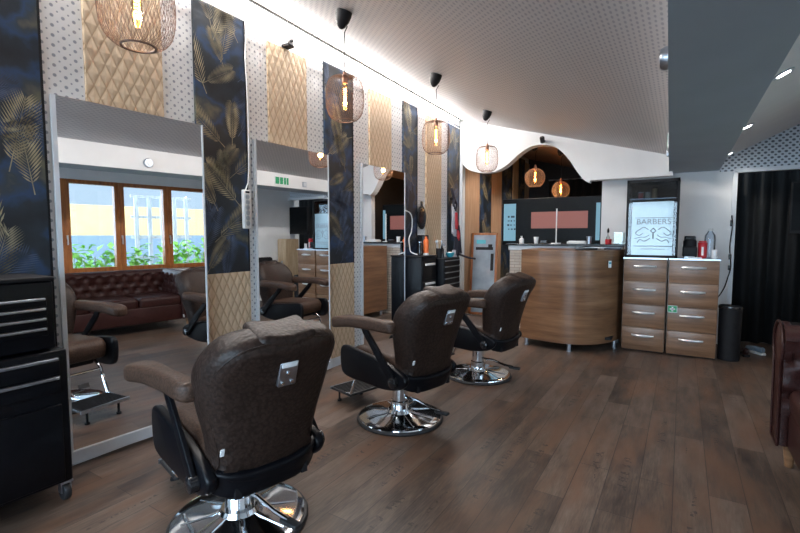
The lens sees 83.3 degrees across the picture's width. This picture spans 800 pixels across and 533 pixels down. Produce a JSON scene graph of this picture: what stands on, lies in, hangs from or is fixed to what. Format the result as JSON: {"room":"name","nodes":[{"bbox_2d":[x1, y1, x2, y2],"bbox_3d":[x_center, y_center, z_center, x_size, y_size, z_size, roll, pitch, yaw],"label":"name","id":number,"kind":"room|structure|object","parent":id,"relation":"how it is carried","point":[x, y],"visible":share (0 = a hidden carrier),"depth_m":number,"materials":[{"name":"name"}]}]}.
{"room":"salon","nodes":[
{"label":"salon","id":0,"kind":"room"},
{"bbox_2d":[39,0,528,347],"bbox_3d":[-0.472,-0.728,5.393,0.120,3.600,13.500,3,5,32],"label":"wall","id":1,"kind":"structure","parent":0,"point":[60,20],"depth_m":3.93,"materials":[{"name":"paint"}]},
{"bbox_2d":[0,0,57,346],"bbox_3d":[-2.315,-0.349,2.335,0.025,3.230,0.828,3,5,32],"label":"wall panel","id":2,"kind":"object","parent":1,"relation":"attached to","point":[25,218],"visible":0.64,"depth_m":2.56,"materials":[{"name":"blue paper"}]},
{"bbox_2d":[81,0,163,116],"bbox_3d":[-1.843,-1.499,3.012,0.022,0.890,0.497,3,5,32],"label":"panel","id":3,"kind":"object","parent":1,"relation":"attached to","point":[114,76],"visible":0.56,"depth_m":2.99,"materials":[{"name":"beige leather"}]},
{"bbox_2d":[49,94,208,463],"bbox_3d":[-1.782,0.082,3.111,0.033,2.258,0.948,3,5,37],"label":"wall mirror","id":4,"kind":"object","parent":1,"relation":"attached to","point":[129,186],"visible":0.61,"depth_m":3.01,"materials":[{"name":"silver glass"}]},
{"bbox_2d":[72,356,340,465],"bbox_3d":[-1.180,1.106,4.251,0.024,0.100,8.000,3,5,32],"label":"baseboard","id":5,"kind":"structure","parent":1,"relation":"attached to","point":[336,361],"depth_m":4.95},
{"bbox_2d":[191,0,250,274],"bbox_3d":[-1.427,-1.001,3.670,0.066,2.115,0.488,3,5,32],"label":"wall panel","id":6,"kind":"object","parent":1,"relation":"attached to","point":[218,37],"depth_m":3.67,"materials":[{"name":"blue paper"}]},
{"bbox_2d":[207,271,250,343],"bbox_3d":[-1.451,0.570,3.783,0.022,1.035,0.484,3,5,32],"label":"panel","id":7,"kind":"object","parent":1,"relation":"attached to","point":[229,294],"visible":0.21,"depth_m":3.77,"materials":[{"name":"beige leather"}]},
{"bbox_2d":[266,41,306,149],"bbox_3d":[-1.061,-1.586,4.256,0.022,0.890,0.485,3,5,32],"label":"panel","id":8,"kind":"object","parent":1,"relation":"attached to","point":[286,70],"visible":0.86,"depth_m":4.22,"materials":[{"name":"beige leather"}]},
{"bbox_2d":[281,35,293,49],"bbox_3d":[-1.038,-2.081,4.175,0.110,0.092,0.080,3,5,32],"label":"spotlight","id":9,"kind":"object","parent":1,"relation":"attached to","point":[287,43],"visible":1,"depth_m":4.15,"materials":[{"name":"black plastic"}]},
{"bbox_2d":[252,139,331,369],"bbox_3d":[-1.012,-0.007,4.375,0.034,2.258,0.941,3,5,34],"label":"wall mirror","id":10,"kind":"object","parent":1,"relation":"attached to","point":[291,185],"visible":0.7,"depth_m":4.30,"materials":[{"name":"clear glass"}]},
{"bbox_2d":[202,0,460,129],"bbox_3d":[-1.032,-2.093,4.230,0.010,0.095,7.700,3,5,32],"label":"cable","id":11,"kind":"object","parent":1,"relation":"attached to","point":[202,0],"visible":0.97,"depth_m":4.47,"materials":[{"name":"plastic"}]},
{"bbox_2d":[323,60,353,263],"bbox_3d":[-0.664,-1.089,4.922,0.025,2.115,0.473,3,5,32],"label":"wall panel","id":12,"kind":"object","parent":1,"relation":"attached to","point":[338,137],"visible":0.9,"depth_m":4.92,"materials":[{"name":"blue paper"}]},
{"bbox_2d":[330,262,354,358],"bbox_3d":[-0.668,0.482,5.029,0.022,1.035,0.481,3,5,32],"label":"panel","id":13,"kind":"object","parent":1,"relation":"attached to","point":[342,274],"visible":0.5,"depth_m":5.03,"materials":[{"name":"beige leather"}]},
{"bbox_2d":[241,0,459,120],"bbox_3d":[-1.061,-2.263,4.178,0.053,0.037,7.600,3,4,32],"label":"strip light","id":14,"kind":"object","parent":1,"relation":"attached to","point":[252,3],"visible":1,"depth_m":4.74,"materials":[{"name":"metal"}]},
{"bbox_2d":[368,88,391,169],"bbox_3d":[-0.243,-1.677,5.556,0.022,0.890,0.470,3,5,32],"label":"panel","id":15,"kind":"object","parent":1,"relation":"attached to","point":[379,105],"visible":1,"depth_m":5.52,"materials":[{"name":"beige paper"}]},
{"bbox_2d":[360,163,404,344],"bbox_3d":[-0.194,-0.099,5.694,0.033,2.258,0.950,3,5,33],"label":"wall mirror","id":16,"kind":"object","parent":1,"relation":"attached to","point":[382,190],"visible":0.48,"depth_m":5.62,"materials":[{"name":"clear glass"}]},
{"bbox_2d":[402,99,417,255],"bbox_3d":[0.139,-0.622,6.237,0.025,3.230,0.372,3,5,32],"label":"wall panel","id":17,"kind":"object","parent":1,"relation":"attached to","point":[409,112],"visible":0.64,"depth_m":6.19,"materials":[{"name":"blue paper"}]},
{"bbox_2d":[417,201,425,228],"bbox_3d":[0.312,-0.732,6.450,0.026,0.400,0.240,3,5,32],"label":"mirror","id":18,"kind":"object","parent":17,"relation":"hanging from","point":[421,214],"visible":1,"depth_m":6.42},
{"bbox_2d":[425,115,441,256],"bbox_3d":[0.503,-0.668,6.820,0.022,3.080,0.480,3,5,32],"label":"panel","id":19,"kind":"object","parent":1,"relation":"attached to","point":[432,162],"visible":0.43,"depth_m":6.76,"materials":[{"name":"beige leather"}]},
{"bbox_2d":[447,121,459,256],"bbox_3d":[0.873,-0.704,7.405,0.025,3.230,0.407,3,5,32],"label":"wall panel","id":20,"kind":"object","parent":1,"relation":"attached to","point":[453,152],"visible":0.38,"depth_m":7.31,"materials":[{"name":"blue paper"}]},
{"bbox_2d":[450,188,475,259],"bbox_3d":[1.014,-0.537,7.396,0.621,1.459,0.117,-3,5,-41],"label":"cape","id":21,"kind":"object","parent":20,"relation":"hanging from","point":[455,228],"visible":0.84,"depth_m":7.26,"materials":[{"name":"white fabric"}]},
{"bbox_2d":[459,122,464,289],"bbox_3d":[1.042,-0.745,7.630,0.070,3.300,0.110,3,5,32],"label":"trim","id":22,"kind":"structure","parent":1,"relation":"attached to","point":[461,166],"depth_m":7.57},
{"bbox_2d":[464,167,479,312],"bbox_3d":[1.285,-0.715,8.064,0.024,3.100,0.640,3,5,32],"label":"wood panel","id":23,"kind":"object","parent":1,"relation":"attached to","point":[472,179],"visible":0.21,"depth_m":7.97,"materials":[{"name":"brown wood"}]},
{"bbox_2d":[479,173,491,232],"bbox_3d":[1.618,-0.762,8.592,0.025,3.180,0.592,3,5,32],"label":"wall panel","id":24,"kind":"object","parent":1,"relation":"attached to","point":[485,179],"visible":0.31,"depth_m":8.55,"materials":[{"name":"blue paper"}]},
{"bbox_2d":[491,171,501,279],"bbox_3d":[1.931,-0.787,9.091,0.024,3.100,0.590,3,5,32],"label":"wood panel","id":25,"kind":"object","parent":1,"relation":"attached to","point":[496,192],"visible":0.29,"depth_m":9.11,"materials":[{"name":"brown wood"}]},
{"bbox_2d":[500,164,512,277],"bbox_3d":[2.267,-0.834,9.623,0.025,3.180,0.652,3,5,32],"label":"wall panel","id":26,"kind":"object","parent":1,"relation":"attached to","point":[507,173],"visible":0.48,"depth_m":9.57,"materials":[{"name":"brown wood"}]},
{"bbox_2d":[512,159,518,198],"bbox_3d":[2.574,-0.858,10.113,0.024,3.100,0.370,3,5,32],"label":"wood panel","id":27,"kind":"object","parent":1,"relation":"attached to","point":[515,170],"visible":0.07,"depth_m":10.00,"materials":[{"name":"brown wood"}]},
{"bbox_2d":[518,158,524,198],"bbox_3d":[2.798,-0.893,10.468,0.025,3.180,0.452,3,5,32],"label":"wall panel","id":28,"kind":"object","parent":1,"relation":"attached to","point":[521,182],"visible":0.32,"depth_m":10.39,"materials":[{"name":"brown wood"}]},
{"bbox_2d":[524,163,528,198],"bbox_3d":[3.018,-0.908,10.819,0.024,3.100,0.360,3,5,32],"label":"wood panel","id":29,"kind":"object","parent":1,"relation":"attached to","point":[526,189],"visible":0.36,"depth_m":10.73,"materials":[{"name":"brown wood"}]},
{"bbox_2d":[0,314,799,532],"bbox_3d":[1.698,1.212,4.165,6.000,0.100,13.500,3,5,32],"label":"floor","id":30,"kind":"structure","parent":0,"point":[598,438],"depth_m":2.85,"materials":[{"name":"brown wood"}]},
{"bbox_2d":[0,273,72,506],"bbox_3d":[-2.159,0.681,2.210,0.433,1.233,0.780,3,5,32],"label":"tool chest","id":31,"kind":"object","parent":30,"relation":"on","point":[36,454],"visible":1,"depth_m":2.30,"materials":[{"name":"black metal"}]},
{"bbox_2d":[123,315,334,532],"bbox_3d":[-0.864,0.744,2.307,0.848,1.094,1.239,-4,6,-44],"label":"barber chair","id":32,"kind":"object","parent":30,"relation":"on","point":[250,427],"visible":1,"depth_m":1.93,"materials":[{"name":"brown leather"}]},
{"bbox_2d":[330,284,470,436],"bbox_3d":[-0.049,0.654,3.586,0.848,1.094,1.239,-4,6,-44],"label":"barber chair","id":33,"kind":"object","parent":30,"relation":"on","point":[416,358],"visible":1,"depth_m":3.26,"materials":[{"name":"brown leather"}]},
{"bbox_2d":[405,255,436,299],"bbox_3d":[0.299,0.429,6.255,0.296,1.169,0.440,3,5,32],"label":"trolley","id":34,"kind":"object","parent":30,"relation":"on","point":[420,271],"visible":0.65,"depth_m":6.08,"materials":[{"name":"black metal"}]},
{"bbox_2d":[405,210,417,254],"bbox_3d":[0.180,-0.460,6.107,0.160,0.609,0.171,3,5,32],"label":"charging cord","id":35,"kind":"object","parent":34,"relation":"on","point":[405,210],"visible":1,"depth_m":6.12,"materials":[{"name":"white plastic"}]},
{"bbox_2d":[418,242,421,255],"bbox_3d":[0.276,-0.240,6.129,0.035,0.199,0.060,3,5,32],"label":"hair clipper","id":36,"kind":"object","parent":34,"relation":"on","point":[419,243],"visible":0.99,"depth_m":6.11,"materials":[{"name":"metal"}]},
{"bbox_2d":[405,255,436,257],"bbox_3d":[0.288,-0.145,6.222,0.270,0.020,0.440,3,5,32],"label":"tray","id":37,"kind":"object","parent":34,"relation":"on","point":[408,256],"depth_m":6.11,"materials":[{"name":"black plastic"}]},
{"bbox_2d":[417,235,428,254],"bbox_3d":[0.327,-0.305,6.353,0.125,0.280,0.120,3,5,32],"label":"box","id":38,"kind":"object","parent":34,"relation":"on","point":[420,238],"visible":0.47,"depth_m":6.30,"materials":[{"name":"black"}]},
{"bbox_2d":[423,237,428,254],"bbox_3d":[0.360,-0.284,6.215,0.074,0.257,0.074,3,5,32],"label":"spray can","id":39,"kind":"object","parent":34,"relation":"on","point":[426,241],"visible":0.95,"depth_m":6.19,"materials":[{"name":"orange plastic"}]},
{"bbox_2d":[436,257,460,287],"bbox_3d":[0.616,0.425,6.672,0.380,1.119,0.540,3,5,32],"label":"trolley","id":40,"kind":"object","parent":30,"relation":"on","point":[447,268],"visible":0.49,"depth_m":6.44,"materials":[{"name":"black metal"}]},
{"bbox_2d":[435,240,441,257],"bbox_3d":[0.559,-0.250,6.425,0.098,0.260,0.098,3,5,32],"label":"brush holder","id":41,"kind":"object","parent":40,"relation":"on","point":[438,250],"visible":0.98,"depth_m":6.40,"materials":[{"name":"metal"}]},
{"bbox_2d":[436,248,441,257],"bbox_3d":[0.556,-0.190,6.430,0.090,0.140,0.089,3,5,32],"label":"cup","id":42,"kind":"object","parent":40,"relation":"on","point":[438,250],"depth_m":6.39,"materials":[{"name":"black plastic"}]},
{"bbox_2d":[441,244,444,257],"bbox_3d":[0.613,-0.229,6.545,0.078,0.200,0.065,3,5,32],"label":"spray bottle","id":43,"kind":"object","parent":40,"relation":"on","point":[442,245],"visible":0.64,"depth_m":6.52,"materials":[{"name":"plastic"}]},
{"bbox_2d":[445,252,454,256],"bbox_3d":[0.743,-0.179,6.691,0.136,0.080,0.135,3,5,32],"label":"bowl","id":44,"kind":"object","parent":40,"relation":"on","point":[448,254],"visible":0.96,"depth_m":6.65,"materials":[{"name":"teal plastic"}]},
{"bbox_2d":[468,233,497,314],"bbox_3d":[1.456,0.160,7.865,0.460,1.490,0.361,1,4,18],"label":"picture frame","id":45,"kind":"object","parent":30,"relation":"on","point":[484,246],"visible":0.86,"depth_m":7.88,"materials":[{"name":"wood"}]},
{"bbox_2d":[477,240,485,243],"bbox_3d":[1.436,-0.437,7.955,0.160,0.070,0.004,1,-8,18],"label":"print","id":46,"kind":"object","parent":45,"relation":"on","point":[478,241],"depth_m":7.95},
{"bbox_2d":[476,244,493,270],"bbox_3d":[1.482,-0.161,7.895,0.315,0.465,0.005,1,-8,18],"label":"print","id":47,"kind":"object","parent":45,"relation":"attached to","point":[489,247],"depth_m":7.88},
{"bbox_2d":[450,272,535,385],"bbox_3d":[0.755,0.578,4.678,1.239,1.094,0.848,3,5,41],"label":"barber chair","id":48,"kind":"object","parent":30,"relation":"on","point":[503,304],"visible":0.82,"depth_m":4.32,"materials":[{"name":"brown leather"}]},
{"bbox_2d":[502,195,601,244],"bbox_3d":[2.455,-0.100,7.443,1.580,2.060,0.400,3,5,32],"label":"partition","id":49,"kind":"object","parent":30,"relation":"on","point":[578,217],"visible":0.54,"depth_m":7.33,"materials":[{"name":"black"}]},
{"bbox_2d":[506,243,624,327],"bbox_3d":[2.440,0.319,6.760,1.660,1.320,0.340,3,5,32],"label":"countertop","id":50,"kind":"structure","parent":30,"relation":"on","point":[515,249],"depth_m":6.90,"materials":[{"name":"white stone"}]},
{"bbox_2d":[551,209,560,243],"bbox_3d":[2.334,-0.601,6.715,0.140,0.520,0.140,3,5,32],"label":"stand","id":51,"kind":"object","parent":50,"relation":"on","point":[556,209],"visible":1,"depth_m":6.70,"materials":[{"name":"white metal"}]},
{"bbox_2d":[506,243,624,246],"bbox_3d":[2.440,-0.325,6.715,1.660,0.030,0.340,3,5,32],"label":"countertop","id":52,"kind":"structure","parent":50,"relation":"on","point":[524,244],"depth_m":6.57,"materials":[{"name":"grey stone"}]},
{"bbox_2d":[567,241,586,243],"bbox_3d":[2.588,-0.353,6.572,0.260,0.044,0.160,3,5,32],"label":"paper tray","id":53,"kind":"object","parent":50,"relation":"on","point":[568,242],"visible":0.82,"depth_m":6.50,"materials":[{"name":"white plastic"}]},
{"bbox_2d":[586,236,591,243],"bbox_3d":[2.706,-0.376,6.437,0.076,0.110,0.076,3,5,32],"label":"cup","id":54,"kind":"object","parent":50,"relation":"on","point":[589,238],"visible":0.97,"depth_m":6.41,"materials":[{"name":"metal"}]},
{"bbox_2d":[605,239,611,243],"bbox_3d":[2.911,-0.347,6.287,0.086,0.072,0.086,3,5,32],"label":"pot","id":55,"kind":"object","parent":50,"relation":"on","point":[607,241],"visible":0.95,"depth_m":6.25,"materials":[{"name":"plastic"}]},
{"bbox_2d":[614,235,625,243],"bbox_3d":[3.122,-0.399,6.328,0.200,0.170,0.090,3,5,32],"label":"acrylic stand","id":56,"kind":"object","parent":50,"relation":"on","point":[618,238],"visible":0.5,"depth_m":6.32,"materials":[{"name":"white plastic"}]},
{"bbox_2d":[520,248,624,351],"bbox_3d":[2.284,0.404,5.974,1.145,1.260,0.962,3,5,32],"label":"reception desk","id":57,"kind":"object","parent":30,"relation":"on","point":[576,298],"visible":0.99,"depth_m":5.60,"materials":[{"name":"brown wood"}]},
{"bbox_2d":[574,245,606,249],"bbox_3d":[2.449,-0.243,5.769,0.386,0.054,0.260,1,4,18],"label":"folder","id":58,"kind":"object","parent":57,"relation":"on","point":[587,247],"visible":1,"depth_m":5.69,"materials":[{"name":"white paper"}]},
{"bbox_2d":[604,247,620,249],"bbox_3d":[2.753,-0.232,5.826,0.200,0.026,0.130,2,4,26],"label":"card terminal","id":59,"kind":"object","parent":57,"relation":"on","point":[607,248],"visible":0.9,"depth_m":5.78,"materials":[{"name":"plastic"}]},
{"bbox_2d":[621,257,668,352],"bbox_3d":[3.149,0.461,5.785,0.479,1.173,0.631,3,5,32],"label":"base cabinet","id":60,"kind":"object","parent":30,"relation":"on","point":[645,280],"visible":1,"depth_m":5.55,"materials":[{"name":"brown wood"}]},
{"bbox_2d":[625,177,680,257],"bbox_3d":[3.193,-0.600,5.682,0.560,0.955,0.493,3,5,32],"label":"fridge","id":61,"kind":"object","parent":60,"relation":"on","point":[652,224],"visible":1,"depth_m":5.53,"materials":[{"name":"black glass"}]},
{"bbox_2d":[638,192,643,198],"bbox_3d":[3.007,-0.887,5.620,0.058,0.084,0.058,3,5,32],"label":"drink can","id":62,"kind":"object","parent":61,"relation":"on","point":[640,194],"visible":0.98,"depth_m":5.60,"materials":[{"name":"red metal"}]},
{"bbox_2d":[645,192,649,197],"bbox_3d":[3.071,-0.884,5.580,0.058,0.084,0.058,3,5,32],"label":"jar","id":63,"kind":"object","parent":61,"relation":"on","point":[647,194],"visible":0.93,"depth_m":5.56,"materials":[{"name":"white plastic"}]},
{"bbox_2d":[630,197,676,201],"bbox_3d":[3.201,-0.843,5.679,0.500,0.012,0.400,3,5,32],"label":"shelf","id":64,"kind":"object","parent":61,"relation":"attached to","point":[674,199],"depth_m":5.73,"materials":[{"name":"metal"}]},
{"bbox_2d":[652,187,657,197],"bbox_3d":[3.135,-0.906,5.539,0.058,0.134,0.058,3,5,32],"label":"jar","id":65,"kind":"object","parent":61,"relation":"on","point":[654,189],"visible":0.96,"depth_m":5.52,"materials":[{"name":"brown glass"}]},
{"bbox_2d":[666,256,720,358],"bbox_3d":[3.576,0.479,5.517,0.506,1.173,0.631,3,5,32],"label":"base cabinet","id":66,"kind":"object","parent":30,"relation":"on","point":[693,285],"visible":1,"depth_m":5.28,"materials":[{"name":"brown wood"}]},
{"bbox_2d":[667,305,676,312],"bbox_3d":[3.265,0.510,5.394,0.100,0.085,0.008,3,5,32],"label":"sign","id":67,"kind":"object","parent":66,"relation":"attached to","point":[671,308],"visible":1,"depth_m":5.39,"materials":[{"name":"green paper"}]},
{"bbox_2d":[682,236,696,257],"bbox_3d":[3.513,-0.237,5.454,0.150,0.265,0.340,3,5,32],"label":"coffee machine","id":68,"kind":"object","parent":66,"relation":"on","point":[689,249],"visible":0.88,"depth_m":5.39,"materials":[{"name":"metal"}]},
{"bbox_2d":[697,241,707,257],"bbox_3d":[3.610,-0.203,5.372,0.100,0.207,0.100,3,5,32],"label":"tin","id":69,"kind":"object","parent":66,"relation":"on","point":[702,246],"visible":0.94,"depth_m":5.34,"materials":[{"name":"red metal"}]},
{"bbox_2d":[704,228,715,257],"bbox_3d":[3.777,-0.286,5.486,0.120,0.357,0.120,3,5,32],"label":"water bottle","id":70,"kind":"object","parent":66,"relation":"on","point":[709,229],"visible":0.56,"depth_m":5.49,"materials":[{"name":"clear plastic"}]},
{"bbox_2d":[711,250,717,258],"bbox_3d":[3.694,-0.145,5.288,0.066,0.104,0.066,3,5,32],"label":"paper cup","id":71,"kind":"object","parent":66,"relation":"on","point":[714,252],"visible":1,"depth_m":5.27,"materials":[{"name":"white paper"}]},
{"bbox_2d":[717,304,743,361],"bbox_3d":[3.836,0.769,5.239,0.238,0.635,0.238,3,5,32],"label":"waste bin","id":72,"kind":"object","parent":30,"relation":"on","point":[730,315],"visible":1,"depth_m":5.16,"materials":[{"name":"black metal"}]},
{"bbox_2d":[740,347,749,356],"bbox_3d":[4.174,1.023,5.471,0.093,0.095,0.288,2,4,25],"label":"shoe","id":73,"kind":"object","parent":30,"relation":"on","point":[744,352],"visible":0.84,"depth_m":5.37,"materials":[{"name":"leather"}]},
{"bbox_2d":[745,345,765,355],"bbox_3d":[4.365,1.017,5.551,0.093,0.095,0.288,0,4,-4],"label":"shoe","id":74,"kind":"object","parent":30,"relation":"on","point":[758,350],"visible":0.84,"depth_m":5.48,"materials":[{"name":"fabric"}]},
{"bbox_2d":[769,319,799,470],"bbox_3d":[2.235,0.872,1.732,0.957,0.918,2.426,3,5,32],"label":"sofa","id":75,"kind":"object","parent":30,"relation":"on","point":[785,381],"visible":1,"depth_m":2.73,"materials":[{"name":"leather"}]},
{"bbox_2d":[789,390,799,426],"bbox_3d":[2.492,0.842,2.295,0.700,0.160,0.607,3,5,32],"label":"seat cushion","id":76,"kind":"object","parent":75,"relation":"on","point":[794,395],"depth_m":2.60,"materials":[{"name":"leather"}]},
{"bbox_2d":[253,0,668,153],"bbox_3d":[-0.096,-1.809,2.803,3.420,1.268,9.450,3,5,32],"label":"ceiling","id":77,"kind":"structure","parent":0,"point":[585,70],"depth_m":3.70,"materials":[{"name":"white paint"}]},
{"bbox_2d":[95,0,175,53],"bbox_3d":[-1.131,-1.398,1.915,0.302,0.905,0.302,0,4,6],"label":"pendant lamp","id":78,"kind":"object","parent":77,"relation":"hanging from","point":[140,6],"visible":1,"depth_m":1.93,"materials":[{"name":"orange metal"}]},
{"bbox_2d":[326,8,363,122],"bbox_3d":[-0.434,-1.578,3.535,0.302,0.856,0.302,2,4,25],"label":"pendant lamp","id":79,"kind":"object","parent":77,"relation":"hanging from","point":[343,16],"visible":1,"depth_m":3.50,"materials":[{"name":"orange metal"}]},
{"bbox_2d":[342,72,347,83],"bbox_3d":[-0.434,-1.484,3.542,0.048,0.084,0.048,3,5,32],"label":"socket","id":80,"kind":"object","parent":79,"relation":"attached to","point":[344,82],"depth_m":3.52,"materials":[{"name":"gold metal"}]},
{"bbox_2d":[422,73,449,154],"bbox_3d":[0.386,-1.632,4.804,0.302,0.849,0.302,0,4,6],"label":"pendant lamp","id":81,"kind":"object","parent":77,"relation":"hanging from","point":[435,78],"visible":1,"depth_m":4.78,"materials":[{"name":"orange metal"}]},
{"bbox_2d":[476,110,497,171],"bbox_3d":[1.186,-1.709,6.120,0.302,0.827,0.302,2,4,25],"label":"pendant lamp","id":82,"kind":"object","parent":77,"relation":"hanging from","point":[486,114],"visible":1,"depth_m":6.10,"materials":[{"name":"orange metal"}]},
{"bbox_2d":[522,146,573,167],"bbox_3d":[3.438,-2.063,8.433,3.420,1.150,3.850,3,5,32],"label":"ceiling","id":83,"kind":"structure","parent":0,"point":[546,154],"depth_m":9.47,"materials":[{"name":"brown wood"}]},
{"bbox_2d":[525,147,544,186],"bbox_3d":[2.422,-1.820,8.053,0.351,0.770,0.351,3,5,32],"label":"pendant lamp","id":84,"kind":"object","parent":83,"relation":"hanging from","point":[534,149],"visible":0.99,"depth_m":8.04,"materials":[{"name":"orange metal"}]},
{"bbox_2d":[552,149,569,196],"bbox_3d":[2.803,-1.632,7.826,0.301,0.859,0.301,3,5,32],"label":"pendant lamp","id":85,"kind":"object","parent":83,"relation":"hanging from","point":[559,152],"visible":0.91,"depth_m":7.81,"materials":[{"name":"orange metal"}]},
{"bbox_2d":[549,178,601,197],"bbox_3d":[4.080,-0.629,10.104,1.502,2.704,0.147,3,5,32],"label":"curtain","id":86,"kind":"object","parent":83,"relation":"hanging from","point":[578,186],"visible":0.23,"depth_m":10.06,"materials":[{"name":"fabric"}]},
{"bbox_2d":[529,159,581,197],"bbox_3d":[4.416,-1.018,10.239,3.400,3.500,0.120,3,5,32],"label":"wall","id":87,"kind":"structure","parent":0,"point":[552,171],"depth_m":10.70,"materials":[{"name":"black paint"}]},
{"bbox_2d":[459,120,672,183],"bbox_3d":[2.335,-1.833,6.781,3.080,1.210,0.160,3,5,32],"label":"wall","id":88,"kind":"structure","parent":0,"point":[593,161],"depth_m":6.58,"materials":[{"name":"white paint"}]},
{"bbox_2d":[540,136,544,142],"bbox_3d":[2.132,-1.887,6.717,0.072,0.106,0.158,3,5,32],"label":"spotlight","id":89,"kind":"object","parent":88,"relation":"attached to","point":[542,138],"visible":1,"depth_m":6.67,"materials":[{"name":"black metal"}]},
{"bbox_2d":[659,46,667,70],"bbox_3d":[1.412,-1.111,2.407,0.044,0.120,0.120,3,5,32],"label":"spotlight","id":90,"kind":"object","parent":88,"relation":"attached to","point":[663,58],"visible":0.76,"depth_m":2.37,"materials":[{"name":"metal"}]},
{"bbox_2d":[667,132,668,151],"bbox_3d":[2.767,-1.277,4.643,0.016,0.150,0.300,2,5,31],"label":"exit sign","id":91,"kind":"object","parent":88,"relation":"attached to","point":[668,132],"visible":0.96,"depth_m":4.52,"materials":[{"name":"white plastic"}]},
{"bbox_2d":[668,0,799,172],"bbox_3d":[1.400,-1.435,1.948,0.591,0.910,9.550,3,5,32],"label":"beam","id":92,"kind":"structure","parent":88,"relation":"attached to","point":[724,56],"depth_m":2.25,"materials":[{"name":"grey paint"}]},
{"bbox_2d":[600,124,799,343],"bbox_3d":[4.218,-0.667,5.948,2.860,3.400,0.125,3,5,32],"label":"wall","id":93,"kind":"structure","parent":0,"point":[705,196],"depth_m":5.94,"materials":[{"name":"white paint"}]},
{"bbox_2d":[718,215,732,297],"bbox_3d":[4.194,-0.110,5.812,0.151,1.094,0.037,2,5,27],"label":"cable","id":94,"kind":"object","parent":93,"relation":"hanging from","point":[731,220],"visible":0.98,"depth_m":5.78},
{"bbox_2d":[726,164,799,303],"bbox_3d":[4.812,-0.083,5.524,1.260,2.295,0.080,3,5,32],"label":"trim","id":95,"kind":"structure","parent":93,"relation":"attached to","point":[784,167],"depth_m":5.76,"materials":[{"name":"white paint"}]},
{"bbox_2d":[728,34,799,156],"bbox_3d":[2.239,-1.466,1.418,1.470,0.806,9.550,3,5,32],"label":"ceiling","id":96,"kind":"structure","parent":0,"point":[778,110],"depth_m":3.94,"materials":[{"name":"paint"}]},
{"bbox_2d":[772,67,794,80],"bbox_3d":[2.447,-1.230,2.872,0.115,0.062,0.124,3,5,39],"label":"ceiling spotlight","id":97,"kind":"object","parent":96,"relation":"attached to","point":[787,71],"visible":0.95,"depth_m":2.87,"materials":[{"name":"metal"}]},
{"bbox_3d":[3.107,-0.311,1.575,0.120,3.300,10.600,3,5,32],"label":"wall","id":98,"kind":"structure","parent":0,"visible":0},
{"bbox_2d":[731,169,799,344],"bbox_3d":[4.982,-0.276,5.780,1.140,2.604,0.142,3,5,32],"label":"curtain","id":99,"kind":"object","parent":98,"relation":"hanging from","point":[766,266],"visible":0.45,"depth_m":5.89,"materials":[{"name":"fabric"}]},
{"bbox_2d":[788,182,799,232],"bbox_3d":[5.021,-0.705,5.343,0.600,0.620,0.070,3,5,32],"label":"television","id":100,"kind":"object","parent":98,"relation":"attached to","point":[794,214],"visible":1,"depth_m":5.45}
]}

